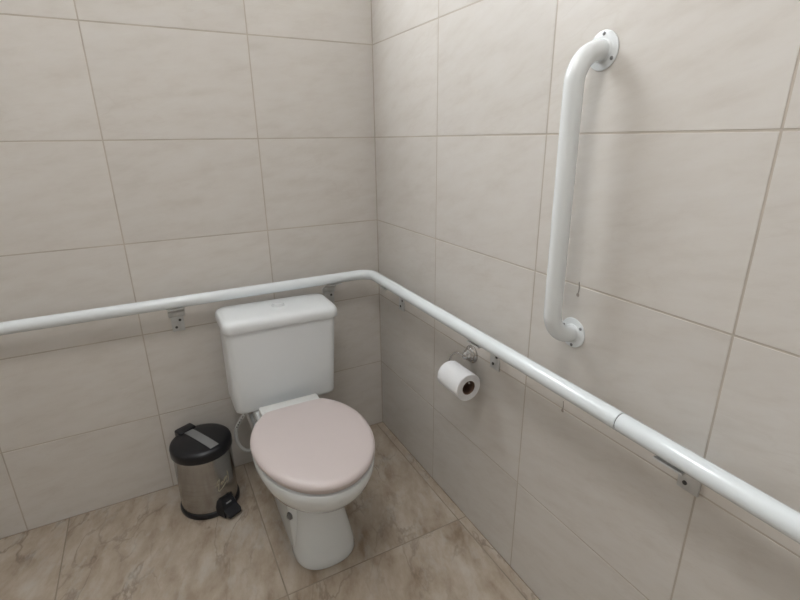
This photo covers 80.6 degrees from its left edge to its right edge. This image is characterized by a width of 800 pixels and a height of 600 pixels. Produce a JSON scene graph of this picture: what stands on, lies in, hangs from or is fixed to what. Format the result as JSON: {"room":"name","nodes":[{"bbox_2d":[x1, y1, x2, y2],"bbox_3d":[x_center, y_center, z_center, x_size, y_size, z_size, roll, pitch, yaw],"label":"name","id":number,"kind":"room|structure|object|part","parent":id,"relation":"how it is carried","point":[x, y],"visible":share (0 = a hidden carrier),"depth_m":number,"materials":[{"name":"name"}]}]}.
{"room":"public restroom","nodes":[
{"label":"public restroom","id":0,"kind":"room"},
{"bbox_2d":[0,0,382,538],"bbox_3d":[-0.974,-0.465,1.378,2.110,2.640,0.080,-10,21,-26],"label":"wall","id":1,"kind":"structure","parent":0,"point":[150,149],"depth_m":1.53,"materials":[{"name":"tile"}]},
{"bbox_2d":[0,422,539,599],"bbox_3d":[-0.401,1.081,0.797,2.110,0.080,2.460,-10,21,-26],"label":"floor","id":2,"kind":"structure","parent":0,"point":[412,541],"depth_m":1.49,"materials":[{"name":"tile"}]},
{"bbox_2d":[169,423,240,519],"bbox_3d":[-0.674,0.602,1.663,0.258,0.271,0.201,12,23,33],"label":"pedal bin","id":3,"kind":"object","parent":2,"relation":"on","point":[201,455],"visible":1,"depth_m":1.61,"materials":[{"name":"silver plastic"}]},
{"bbox_3d":[-0.690,0.494,1.637,0.201,0.041,0.201,12,23,33],"label":"lid","id":4,"kind":"part","parent":3,"relation":"part of","materials":[{"name":"black plastic"}]},
{"bbox_2d":[215,293,374,569],"bbox_3d":[-0.297,0.418,1.514,0.388,0.705,0.728,-10,21,-26],"label":"toilet","id":5,"kind":"object","parent":2,"relation":"on","point":[314,455],"visible":1,"depth_m":1.47,"materials":[{"name":"white ceramic"}]},
{"bbox_3d":[-0.426,0.039,1.634,0.388,0.048,0.192,-10,21,-26],"label":"cistern lid","id":6,"kind":"part","parent":5,"relation":"part of","materials":[{"name":"white ceramic"}]},
{"bbox_3d":[-0.246,0.403,1.359,0.343,0.022,0.430,-10,21,-26],"label":"lid","id":7,"kind":"part","parent":5,"relation":"part of","materials":[{"name":"pink plastic"}]},
{"bbox_3d":[-0.246,0.420,1.365,0.327,0.011,0.414,-10,21,-26],"label":"seat","id":8,"kind":"part","parent":5,"relation":"part of","materials":[{"name":"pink plastic"}]},
{"bbox_2d":[371,0,799,599],"bbox_3d":[0.480,-0.295,0.828,0.082,2.640,2.460,-10,21,-26],"label":"wall","id":9,"kind":"structure","parent":0,"point":[682,277],"depth_m":0.97,"materials":[{"name":"tile"}]},
{"bbox_2d":[0,270,799,543],"bbox_3d":[-0.344,0.347,0.698,1.700,0.144,2.105,-10,21,-26],"label":"handrail","id":10,"kind":"object","parent":9,"relation":"attached to","point":[692,469],"visible":0.94,"depth_m":1.09,"materials":[{"name":"metal"}]},
{"bbox_2d":[447,345,477,383],"bbox_3d":[0.196,0.183,1.404,0.069,0.077,0.129,-10,21,-26],"label":"toilet roll holder","id":11,"kind":"object","parent":9,"relation":"attached to","point":[470,354],"visible":0.79,"depth_m":1.41,"materials":[{"name":"silver metal"}]},
{"bbox_2d":[437,361,479,400],"bbox_3d":[0.173,0.238,1.401,0.083,0.083,0.105,-10,21,-26],"label":"toilet roll","id":12,"kind":"object","parent":11,"relation":"hanging from","point":[452,375],"visible":1,"depth_m":1.37,"materials":[{"name":"paper"}]},
{"bbox_3d":[0.184,0.194,1.401,0.041,0.058,0.129,-10,21,-26],"label":"wire arm","id":13,"kind":"part","parent":11,"relation":"part of","materials":[{"name":"silver metal"}]},
{"bbox_2d":[544,29,618,347],"bbox_3d":[0.345,-0.189,0.949,0.087,0.635,0.074,-10,21,-26],"label":"grab bar","id":14,"kind":"object","parent":9,"relation":"attached to","point":[599,54],"visible":1,"depth_m":0.91,"materials":[{"name":"white metal"}]}
]}

